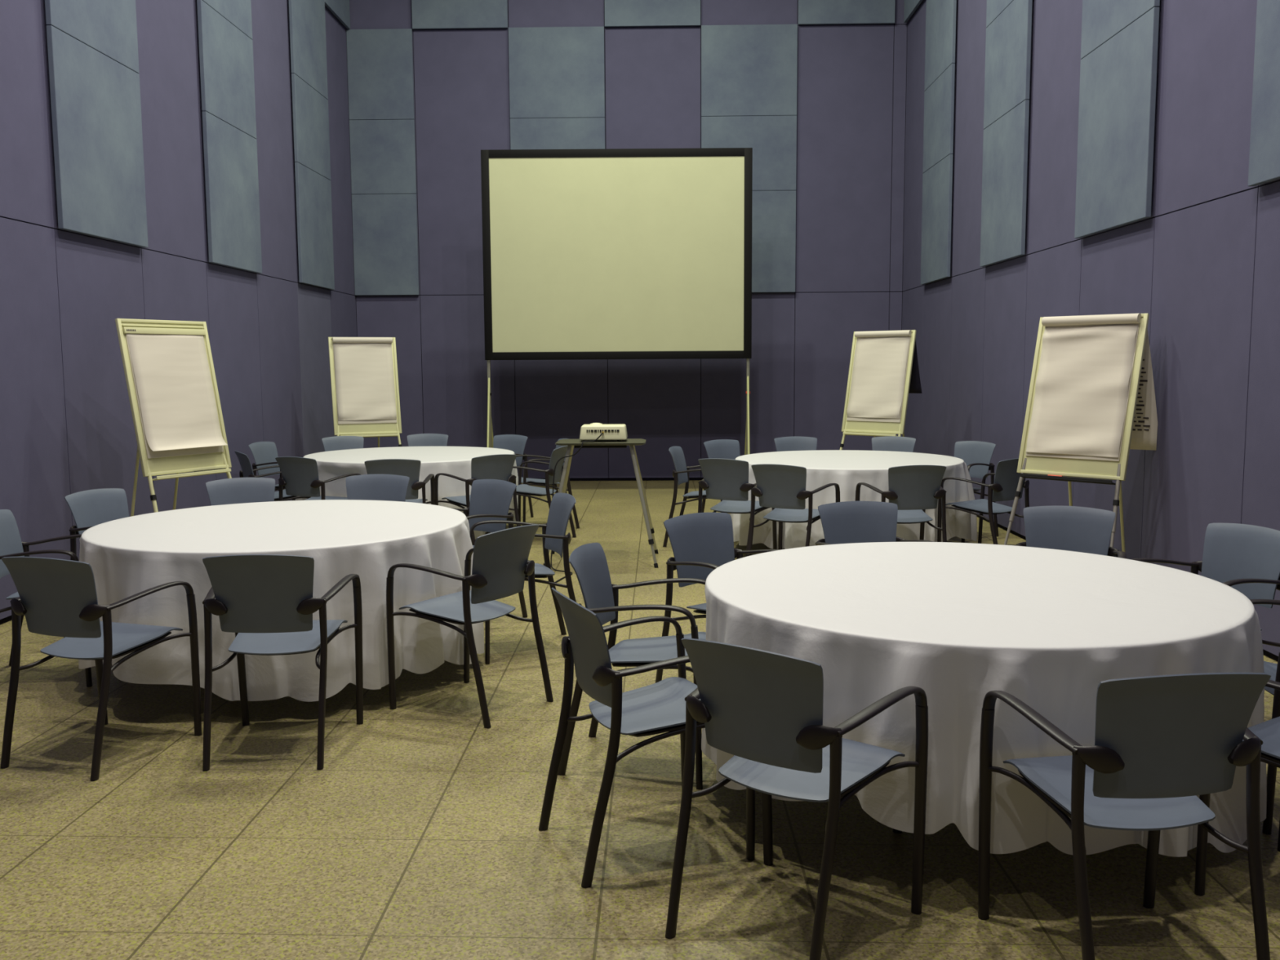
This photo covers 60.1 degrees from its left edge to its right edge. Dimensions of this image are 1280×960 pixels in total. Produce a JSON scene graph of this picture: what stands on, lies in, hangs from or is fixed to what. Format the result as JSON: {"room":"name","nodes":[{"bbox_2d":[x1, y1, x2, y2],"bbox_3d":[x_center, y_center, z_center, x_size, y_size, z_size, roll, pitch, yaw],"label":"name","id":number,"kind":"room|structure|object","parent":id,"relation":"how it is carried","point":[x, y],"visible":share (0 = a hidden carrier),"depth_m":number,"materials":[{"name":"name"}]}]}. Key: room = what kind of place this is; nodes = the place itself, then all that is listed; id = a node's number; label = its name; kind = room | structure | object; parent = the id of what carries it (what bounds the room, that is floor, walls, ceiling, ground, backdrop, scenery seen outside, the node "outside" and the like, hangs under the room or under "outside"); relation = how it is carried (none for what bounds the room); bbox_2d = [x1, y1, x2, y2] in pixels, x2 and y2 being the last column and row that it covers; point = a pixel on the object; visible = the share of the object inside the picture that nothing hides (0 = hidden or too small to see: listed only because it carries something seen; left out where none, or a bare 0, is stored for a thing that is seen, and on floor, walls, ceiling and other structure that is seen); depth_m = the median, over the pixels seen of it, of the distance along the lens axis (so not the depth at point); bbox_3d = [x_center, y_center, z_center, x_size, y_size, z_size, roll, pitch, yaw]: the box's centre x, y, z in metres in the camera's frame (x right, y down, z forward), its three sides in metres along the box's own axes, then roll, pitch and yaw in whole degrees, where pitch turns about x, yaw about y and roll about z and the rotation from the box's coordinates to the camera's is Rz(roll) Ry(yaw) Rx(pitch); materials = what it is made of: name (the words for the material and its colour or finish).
{"room":"conference room","nodes":[
{"label":"conference room","id":0,"kind":"room"},
{"bbox_2d":[0,0,359,624],"bbox_3d":[-3.972,-2.822,5.476,0.200,7.700,18.343,0,6,1],"label":"wall","id":1,"kind":"structure","parent":0,"point":[67,428],"depth_m":8.69,"materials":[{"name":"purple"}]},
{"bbox_2d":[44,0,148,247],"bbox_3d":[-3.794,-3.368,7.681,0.036,3.331,1.211,0,6,1],"label":"acoustic panel","id":2,"kind":"object","parent":1,"relation":"attached to","point":[93,59],"visible":1,"depth_m":7.69,"materials":[{"name":"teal fabric"}]},
{"bbox_2d":[196,0,262,273],"bbox_3d":[-3.752,-3.623,10.106,0.036,3.331,1.211,0,6,1],"label":"acoustic panel","id":3,"kind":"object","parent":1,"relation":"attached to","point":[224,26],"visible":1,"depth_m":10.06,"materials":[{"name":"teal fabric"}]},
{"bbox_2d":[288,0,334,289],"bbox_3d":[-3.709,-3.879,12.531,0.036,3.331,1.211,0,6,1],"label":"acoustic panel","id":4,"kind":"object","parent":1,"relation":"attached to","point":[307,22],"visible":1,"depth_m":12.45,"materials":[{"name":"teal fabric"}]},
{"bbox_2d":[323,0,350,29],"bbox_3d":[-3.704,-6.563,13.405,0.036,1.824,1.074,0,6,1],"label":"acoustic panel","id":5,"kind":"object","parent":1,"relation":"attached to","point":[340,8],"visible":1,"depth_m":13.65,"materials":[{"name":"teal fabric"}]},
{"bbox_2d":[349,0,907,480],"bbox_3d":[-0.164,-3.778,14.331,7.702,7.700,0.200,0,6,1],"label":"wall","id":6,"kind":"structure","parent":0,"point":[851,79],"depth_m":14.31,"materials":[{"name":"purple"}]},
{"bbox_2d":[346,28,419,295],"bbox_3d":[-3.298,-4.059,14.216,0.833,3.331,0.036,0,6,1],"label":"acoustic panel","id":7,"kind":"object","parent":6,"relation":"attached to","point":[380,62],"visible":1,"depth_m":14.19,"materials":[{"name":"teal fabric"}]},
{"bbox_2d":[411,0,507,29],"bbox_3d":[-2.284,-6.627,13.928,1.211,1.824,0.036,0,6,1],"label":"acoustic panel","id":8,"kind":"object","parent":6,"relation":"attached to","point":[426,14],"visible":1,"depth_m":13.99,"materials":[{"name":"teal fabric"}]},
{"bbox_2d":[508,26,604,149],"bbox_3d":[-1.050,-4.069,14.175,1.211,3.331,0.036,0,6,1],"label":"acoustic panel","id":9,"kind":"object","parent":6,"relation":"attached to","point":[557,74],"visible":0.49,"depth_m":14.06,"materials":[{"name":"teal fabric"}]},
{"bbox_2d":[604,0,700,26],"bbox_3d":[0.154,-6.637,13.884,1.211,1.824,0.036,0,6,1],"label":"acoustic panel","id":10,"kind":"object","parent":6,"relation":"attached to","point":[618,13],"visible":1,"depth_m":13.95,"materials":[{"name":"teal fabric"}]},
{"bbox_2d":[701,24,797,292],"bbox_3d":[1.389,-4.079,14.131,1.211,3.331,0.036,0,6,1],"label":"acoustic panel","id":11,"kind":"object","parent":6,"relation":"attached to","point":[749,72],"visible":0.75,"depth_m":14.06,"materials":[{"name":"teal fabric"}]},
{"bbox_2d":[798,0,895,24],"bbox_3d":[2.592,-6.648,13.839,1.211,1.824,0.036,0,6,1],"label":"acoustic panel","id":12,"kind":"object","parent":6,"relation":"attached to","point":[810,11],"visible":1,"depth_m":13.90,"materials":[{"name":"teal fabric"}]},
{"bbox_2d":[0,480,1279,959],"bbox_3d":[-0.298,0.991,5.814,7.702,0.100,18.343,0,6,1],"label":"floor","id":13,"kind":"structure","parent":0,"point":[418,836],"depth_m":3.54,"materials":[{"name":"tile"}]},
{"bbox_2d":[0,509,92,687],"bbox_3d":[-2.975,0.568,5.535,0.561,0.837,0.548,-1,6,-8],"label":"armchair","id":14,"kind":"object","parent":13,"relation":"on","point":[11,544],"visible":0.33,"depth_m":5.57,"materials":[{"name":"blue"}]},
{"bbox_2d":[63,488,128,637],"bbox_3d":[-2.944,0.480,6.370,0.561,0.837,0.548,2,6,21],"label":"armchair","id":15,"kind":"object","parent":13,"relation":"on","point":[89,508],"visible":0.2,"depth_m":6.39,"materials":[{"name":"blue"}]},
{"bbox_2d":[0,556,201,780],"bbox_3d":[-2.175,0.680,4.429,0.548,0.837,0.561,2,6,18],"label":"armchair","id":16,"kind":"object","parent":13,"relation":"on","point":[58,597],"visible":1,"depth_m":4.26,"materials":[{"name":"black plastic"}]},
{"bbox_2d":[115,318,231,516],"bbox_3d":[-3.202,-0.165,7.632,0.763,1.859,0.768,3,7,28],"label":"easel","id":17,"kind":"object","parent":13,"relation":"on","point":[171,384],"visible":0.96,"depth_m":7.54,"materials":[{"name":"white paper"}]},
{"bbox_2d":[152,468,231,480],"bbox_3d":[-3.058,-0.039,7.567,0.060,0.032,0.610,3,7,28],"label":"tray","id":18,"kind":"object","parent":17,"relation":"on","point":[228,471],"depth_m":7.51,"materials":[{"name":"beige metal"}]},
{"bbox_2d":[193,467,225,472],"bbox_3d":[-2.989,-0.062,7.699,0.020,0.020,0.260,3,7,28],"label":"marker pen","id":19,"kind":"object","parent":17,"relation":"on","point":[224,468],"visible":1,"depth_m":7.69,"materials":[{"name":"white plastic"}]},
{"bbox_2d":[205,477,275,506],"bbox_3d":[-2.426,0.423,6.880,0.548,0.837,0.561,-4,7,-29],"label":"armchair","id":20,"kind":"object","parent":13,"relation":"on","point":[237,490],"visible":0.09,"depth_m":7.03,"materials":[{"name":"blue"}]},
{"bbox_2d":[248,441,285,491],"bbox_3d":[-3.319,0.065,10.336,0.561,0.837,0.548,1,6,14],"label":"armchair","id":21,"kind":"object","parent":13,"relation":"on","point":[264,454],"visible":0.33,"depth_m":10.35,"materials":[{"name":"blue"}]},
{"bbox_2d":[235,450,310,501],"bbox_3d":[-3.144,0.162,9.409,0.561,0.837,0.548,-4,7,-32],"label":"armchair","id":22,"kind":"object","parent":13,"relation":"on","point":[246,471],"visible":0.34,"depth_m":9.25,"materials":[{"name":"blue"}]},
{"bbox_2d":[202,554,363,770],"bbox_3d":[-1.454,0.671,4.474,0.548,0.837,0.561,0,6,-1],"label":"armchair","id":23,"kind":"object","parent":13,"relation":"on","point":[268,602],"visible":1,"depth_m":4.27,"materials":[{"name":"black plastic"}]},
{"bbox_2d":[275,456,361,501],"bbox_3d":[-2.601,0.210,8.921,0.548,0.837,0.561,3,7,27],"label":"armchair","id":24,"kind":"object","parent":13,"relation":"on","point":[300,477],"visible":0.54,"depth_m":8.71,"materials":[{"name":"black plastic"}]},
{"bbox_2d":[321,435,364,451],"bbox_3d":[-2.877,-0.006,10.987,0.548,0.837,0.561,-4,7,-30],"label":"armchair","id":25,"kind":"object","parent":13,"relation":"on","point":[337,442],"visible":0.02,"depth_m":11.14,"materials":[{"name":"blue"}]},
{"bbox_2d":[328,337,401,447],"bbox_3d":[-2.955,-0.612,11.935,0.768,1.844,0.763,-3,7,-24],"label":"easel","id":26,"kind":"object","parent":13,"relation":"on","point":[364,377],"visible":0.92,"depth_m":11.84,"materials":[{"name":"white paper"}]},
{"bbox_2d":[340,433,398,437],"bbox_3d":[-2.888,-0.470,11.801,0.610,0.032,0.060,-3,7,-24],"label":"tray","id":27,"kind":"object","parent":26,"relation":"on","point":[365,435],"depth_m":11.80,"materials":[{"name":"beige metal"}]},
{"bbox_2d":[345,474,409,502],"bbox_3d":[-1.715,0.404,7.024,0.548,0.837,0.561,0,6,3],"label":"armchair","id":28,"kind":"object","parent":13,"relation":"on","point":[390,487],"visible":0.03,"depth_m":7.20,"materials":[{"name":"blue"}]},
{"bbox_2d":[364,458,435,505],"bbox_3d":[-1.901,0.231,8.675,0.548,0.837,0.561,-1,6,-6],"label":"armchair","id":29,"kind":"object","parent":13,"relation":"on","point":[411,468],"visible":0.32,"depth_m":8.44,"materials":[{"name":"black plastic"}]},
{"bbox_2d":[407,433,448,446],"bbox_3d":[-2.167,-0.039,11.253,0.548,0.837,0.561,-1,6,-6],"label":"armchair","id":30,"kind":"object","parent":13,"relation":"on","point":[421,439],"visible":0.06,"depth_m":11.43,"materials":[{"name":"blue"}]},
{"bbox_2d":[386,524,553,728],"bbox_3d":[-0.757,0.610,5.008,0.561,0.837,0.548,4,7,33],"label":"armchair","id":31,"kind":"object","parent":13,"relation":"on","point":[501,563],"visible":1,"depth_m":4.91,"materials":[{"name":"black plastic"}]},
{"bbox_2d":[434,453,519,545],"bbox_3d":[-1.293,0.196,8.969,0.548,0.837,0.561,-6,8,-41],"label":"armchair","id":32,"kind":"object","parent":13,"relation":"on","point":[500,467],"visible":0.47,"depth_m":8.80,"materials":[{"name":"black plastic"}]},
{"bbox_2d":[450,479,527,617],"bbox_3d":[-1.047,0.434,6.700,0.548,0.837,0.561,5,8,44],"label":"armchair","id":33,"kind":"object","parent":13,"relation":"on","point":[490,499],"visible":0.39,"depth_m":6.81,"materials":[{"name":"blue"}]},
{"bbox_2d":[493,434,533,517],"bbox_3d":[-1.414,-0.021,11.040,0.548,0.837,0.561,3,7,30],"label":"armchair","id":34,"kind":"object","parent":13,"relation":"on","point":[516,443],"visible":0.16,"depth_m":11.16,"materials":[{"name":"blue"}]},
{"bbox_2d":[469,493,576,664],"bbox_3d":[-0.618,0.504,6.009,0.561,0.837,0.548,-2,6,-19],"label":"armchair","id":35,"kind":"object","parent":13,"relation":"on","point":[554,539],"visible":0.61,"depth_m":6.06,"materials":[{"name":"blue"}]},
{"bbox_2d":[512,445,576,537],"bbox_3d":[-0.896,0.117,9.696,0.561,0.837,0.548,1,6,14],"label":"armchair","id":36,"kind":"object","parent":13,"relation":"on","point":[524,490],"visible":0.7,"depth_m":9.58,"materials":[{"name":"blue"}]},
{"bbox_2d":[516,438,579,528],"bbox_3d":[-0.913,0.034,10.491,0.561,0.837,0.548,-3,6,-22],"label":"armchair","id":37,"kind":"object","parent":13,"relation":"on","point":[532,482],"visible":0.4,"depth_m":10.34,"materials":[{"name":"black"}]},
{"bbox_2d":[543,438,658,568],"bbox_3d":[-0.297,0.166,8.672,0.879,0.952,0.657,0,6,1],"label":"stand","id":38,"kind":"object","parent":13,"relation":"on","point":[570,443],"visible":0.84,"depth_m":8.46,"materials":[{"name":"grey metal"}]},
{"bbox_2d":[550,432,603,582],"bbox_3d":[-0.588,0.181,8.169,0.318,1.024,0.833,2,7,24],"label":"power cable","id":39,"kind":"object","parent":38,"relation":"hanging from","point":[553,568],"visible":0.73,"depth_m":8.38,"materials":[{"name":"black rubber"}]},
{"bbox_2d":[579,422,627,441],"bbox_3d":[-0.281,-0.373,8.581,0.361,0.138,0.293,0,6,1],"label":"projector","id":40,"kind":"object","parent":38,"relation":"on","point":[593,431],"visible":0.99,"depth_m":8.47,"materials":[{"name":"beige plastic"}]},
{"bbox_2d":[480,147,752,454],"bbox_3d":[-0.258,-1.807,12.868,3.110,3.986,1.200,0,6,0],"label":"projection screen","id":41,"kind":"object","parent":13,"relation":"on","point":[591,253],"visible":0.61,"depth_m":12.79,"materials":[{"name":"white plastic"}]},
{"bbox_2d":[557,542,706,790],"bbox_3d":[0.008,0.681,4.291,0.561,0.837,0.548,1,6,13],"label":"armchair","id":42,"kind":"object","parent":13,"relation":"on","point":[588,562],"visible":0.52,"depth_m":4.28,"materials":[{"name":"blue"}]},
{"bbox_2d":[538,587,755,888],"bbox_3d":[0.002,0.760,3.542,0.561,0.837,0.548,-3,6,-22],"label":"armchair","id":43,"kind":"object","parent":13,"relation":"on","point":[660,707],"visible":0.85,"depth_m":3.43,"materials":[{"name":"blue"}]},
{"bbox_2d":[662,445,707,546],"bbox_3d":[0.518,0.136,9.442,0.561,0.837,0.548,1,6,15],"label":"armchair","id":44,"kind":"object","parent":13,"relation":"on","point":[681,475],"visible":0.57,"depth_m":9.42,"materials":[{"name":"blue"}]},
{"bbox_2d":[655,512,781,683],"bbox_3d":[0.414,0.594,5.096,0.548,0.837,0.561,-5,8,-39],"label":"armchair","id":45,"kind":"object","parent":13,"relation":"on","point":[701,543],"visible":0.43,"depth_m":5.20,"materials":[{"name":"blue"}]},
{"bbox_2d":[701,439,740,512],"bbox_3d":[0.886,0.060,10.138,0.548,0.837,0.561,-5,7,-36],"label":"armchair","id":46,"kind":"object","parent":13,"relation":"on","point":[719,448],"visible":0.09,"depth_m":10.28,"materials":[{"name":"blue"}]},
{"bbox_2d":[697,457,782,556],"bbox_3d":[0.740,0.233,8.504,0.548,0.837,0.561,3,7,32],"label":"armchair","id":47,"kind":"object","parent":13,"relation":"on","point":[726,480],"visible":0.72,"depth_m":8.33,"materials":[{"name":"black plastic"}]},
{"bbox_2d":[746,463,839,556],"bbox_3d":[1.092,0.283,8.010,0.548,0.837,0.561,3,7,32],"label":"armchair","id":48,"kind":"object","parent":13,"relation":"on","point":[781,488],"visible":0.87,"depth_m":7.84,"materials":[{"name":"black plastic"}]},
{"bbox_2d":[773,436,817,451],"bbox_3d":[1.521,0.022,10.464,0.548,0.837,0.561,-1,6,-6],"label":"armchair","id":49,"kind":"object","parent":13,"relation":"on","point":[784,443],"visible":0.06,"depth_m":10.64,"materials":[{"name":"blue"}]},
{"bbox_2d":[665,637,928,959],"bbox_3d":[0.416,0.812,3.020,0.548,0.837,0.561,4,8,39],"label":"armchair","id":50,"kind":"object","parent":13,"relation":"on","point":[762,708],"visible":1,"depth_m":2.88,"materials":[{"name":"black plastic"}]},
{"bbox_2d":[815,501,933,545],"bbox_3d":[1.144,0.550,5.471,0.548,0.837,0.561,-1,6,-8],"label":"armchair","id":51,"kind":"object","parent":13,"relation":"on","point":[846,522],"visible":0.27,"depth_m":5.64,"materials":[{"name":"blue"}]},
{"bbox_2d":[840,329,921,449],"bbox_3d":[2.441,-0.589,11.317,0.768,1.860,0.764,5,8,43],"label":"easel","id":52,"kind":"object","parent":13,"relation":"on","point":[883,370],"visible":0.91,"depth_m":11.23,"materials":[{"name":"white paper"}]},
{"bbox_2d":[843,431,897,436],"bbox_3d":[2.331,-0.460,11.210,0.610,0.032,0.060,5,8,43],"label":"tray","id":53,"kind":"object","parent":52,"relation":"on","point":[862,433],"depth_m":11.18,"materials":[{"name":"beige metal"}]},
{"bbox_2d":[871,435,915,452],"bbox_3d":[2.331,0.022,10.409,0.548,0.837,0.561,2,7,25],"label":"armchair","id":54,"kind":"object","parent":13,"relation":"on","point":[889,443],"visible":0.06,"depth_m":10.57,"materials":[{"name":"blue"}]},
{"bbox_2d":[893,828,902,833],"bbox_3d":[1.164,0.746,4.032,1.824,0.745,1.824,0,6,1],"label":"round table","id":55,"kind":"object","parent":13,"relation":"on","point":[895,831],"visible":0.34,"depth_m":3.64,"materials":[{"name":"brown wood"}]},
{"bbox_2d":[701,542,1266,857],"bbox_3d":[1.196,0.733,4.038,1.950,0.735,1.930,0,6,1],"label":"tablecloth","id":56,"kind":"object","parent":55,"relation":"on","point":[958,623],"visible":0.71,"depth_m":3.29,"materials":[{"name":"white fabric"}]},
{"bbox_2d":[855,465,946,542],"bbox_3d":[1.889,0.287,7.920,0.548,0.837,0.561,-1,6,-9],"label":"armchair","id":57,"kind":"object","parent":13,"relation":"on","point":[914,489],"visible":0.75,"depth_m":7.71,"materials":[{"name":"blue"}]},
{"bbox_2d":[954,440,998,542],"bbox_3d":[2.818,0.086,9.772,0.561,0.837,0.548,-5,8,-38],"label":"armchair","id":58,"kind":"object","parent":13,"relation":"on","point":[976,455],"visible":0.37,"depth_m":9.81,"materials":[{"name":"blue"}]},
{"bbox_2d":[937,457,1029,544],"bbox_3d":[2.648,0.234,8.385,0.548,0.837,0.561,-5,7,-36],"label":"armchair","id":59,"kind":"object","parent":13,"relation":"on","point":[1006,477],"visible":0.84,"depth_m":8.23,"materials":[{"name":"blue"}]},
{"bbox_2d":[1004,505,1126,559],"bbox_3d":[2.002,0.568,5.246,0.548,0.837,0.561,2,7,25],"label":"armchair","id":60,"kind":"object","parent":13,"relation":"on","point":[1069,528],"visible":0.3,"depth_m":5.40,"materials":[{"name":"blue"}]},
{"bbox_2d":[1004,313,1157,552],"bbox_3d":[2.838,-0.137,7.129,0.763,1.835,0.789,-6,8,-42],"label":"easel","id":61,"kind":"object","parent":13,"relation":"on","point":[1091,401],"visible":0.99,"depth_m":7.05,"materials":[{"name":"white paper"}]},
{"bbox_2d":[1019,473,1115,484],"bbox_3d":[2.711,-0.006,7.039,0.059,0.034,0.610,-6,8,-42],"label":"tray","id":62,"kind":"object","parent":61,"relation":"on","point":[1101,477],"depth_m":6.99,"materials":[{"name":"beige wood"}]},
{"bbox_2d":[977,672,1271,959],"bbox_3d":[1.231,0.830,2.805,0.548,0.837,0.561,-1,6,-7],"label":"armchair","id":63,"kind":"object","parent":13,"relation":"on","point":[1162,742],"visible":1,"depth_m":2.60,"materials":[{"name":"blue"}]},
{"bbox_2d":[1130,523,1279,647],"bbox_3d":[2.410,0.623,4.701,0.561,0.837,0.548,-3,6,-22],"label":"armchair","id":64,"kind":"object","parent":13,"relation":"on","point":[1245,558],"visible":0.38,"depth_m":4.75,"materials":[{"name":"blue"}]},
{"bbox_2d":[1194,680,1279,896],"bbox_3d":[1.977,0.795,3.092,0.548,0.837,0.561,-5,7,-35],"label":"armchair","id":65,"kind":"object","parent":13,"relation":"on","point":[1268,731],"visible":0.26,"depth_m":3.19,"materials":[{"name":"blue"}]},
{"bbox_2d":[1248,599,1279,835],"bbox_3d":[2.361,0.721,3.770,0.561,0.837,0.548,1,6,11],"label":"armchair","id":66,"kind":"object","parent":13,"relation":"on","point":[1272,668],"visible":0.3,"depth_m":3.60,"materials":[{"name":"black plastic"}]},
{"bbox_3d":[-1.820,0.589,5.696,1.824,0.745,1.824,0,6,1],"label":"round table","id":67,"kind":"object","parent":13,"relation":"on","visible":0},
{"bbox_2d":[78,499,484,702],"bbox_3d":[-1.787,0.570,5.726,1.969,0.727,1.985,0,6,1],"label":"tablecloth","id":68,"kind":"object","parent":67,"relation":"on","point":[127,557],"visible":0.67,"depth_m":4.96,"materials":[{"name":"white fabric"}]},
{"bbox_3d":[1.716,0.200,9.181,1.824,0.745,1.824,0,6,1],"label":"round table","id":69,"kind":"object","parent":13,"relation":"on","visible":0},
{"bbox_2d":[730,449,977,549],"bbox_3d":[1.708,0.162,9.173,1.910,0.679,1.929,-4,7,-32],"label":"tablecloth","id":70,"kind":"object","parent":69,"relation":"on","point":[846,468],"visible":0.56,"depth_m":8.63,"materials":[{"name":"white fabric"}]},
{"bbox_3d":[-2.052,0.141,9.961,1.824,0.745,1.824,0,6,1],"label":"round table","id":71,"kind":"object","parent":13,"relation":"on","visible":0},
{"bbox_2d":[295,446,518,539],"bbox_3d":[-2.089,0.110,9.954,1.971,0.693,1.962,0,6,1],"label":"tablecloth","id":72,"kind":"object","parent":71,"relation":"on","point":[453,460],"visible":0.34,"depth_m":9.26,"materials":[{"name":"white fabric"}]},
{"bbox_2d":[901,0,1279,661],"bbox_3d":[3.329,-2.854,5.344,0.200,7.700,18.343,0,6,1],"label":"wall","id":73,"kind":"structure","parent":0,"point":[1204,267],"depth_m":7.05,"materials":[{"name":"purple paint"}]},
{"bbox_2d":[903,0,922,22],"bbox_3d":[3.315,-6.588,13.226,0.036,1.824,1.179,0,6,1],"label":"acoustic panel","id":74,"kind":"object","parent":73,"relation":"attached to","point":[910,6],"visible":1,"depth_m":13.60,"materials":[{"name":"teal fabric"}]},
{"bbox_2d":[920,0,956,284],"bbox_3d":[3.310,-3.898,12.300,0.036,3.331,1.211,0,6,1],"label":"acoustic panel","id":75,"kind":"object","parent":73,"relation":"attached to","point":[940,15],"visible":1,"depth_m":12.22,"materials":[{"name":"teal fabric"}]},
{"bbox_2d":[979,0,1032,266],"bbox_3d":[3.267,-3.642,9.875,0.036,3.331,1.211,0,6,1],"label":"acoustic panel","id":76,"kind":"object","parent":73,"relation":"attached to","point":[1008,22],"visible":1,"depth_m":9.82,"materials":[{"name":"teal fabric"}]},
{"bbox_2d":[1074,0,1159,238],"bbox_3d":[3.225,-3.387,7.450,0.036,3.331,1.211,0,6,1],"label":"acoustic panel","id":77,"kind":"object","parent":73,"relation":"attached to","point":[1119,43],"visible":1,"depth_m":7.46,"materials":[{"name":"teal fabric"}]},
{"bbox_2d":[1248,0,1279,186],"bbox_3d":[3.182,-3.131,5.026,0.036,3.331,1.211,0,6,1],"label":"acoustic panel","id":78,"kind":"object","parent":73,"relation":"attached to","point":[1264,142],"visible":1,"depth_m":5.62,"materials":[{"name":"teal fabric"}]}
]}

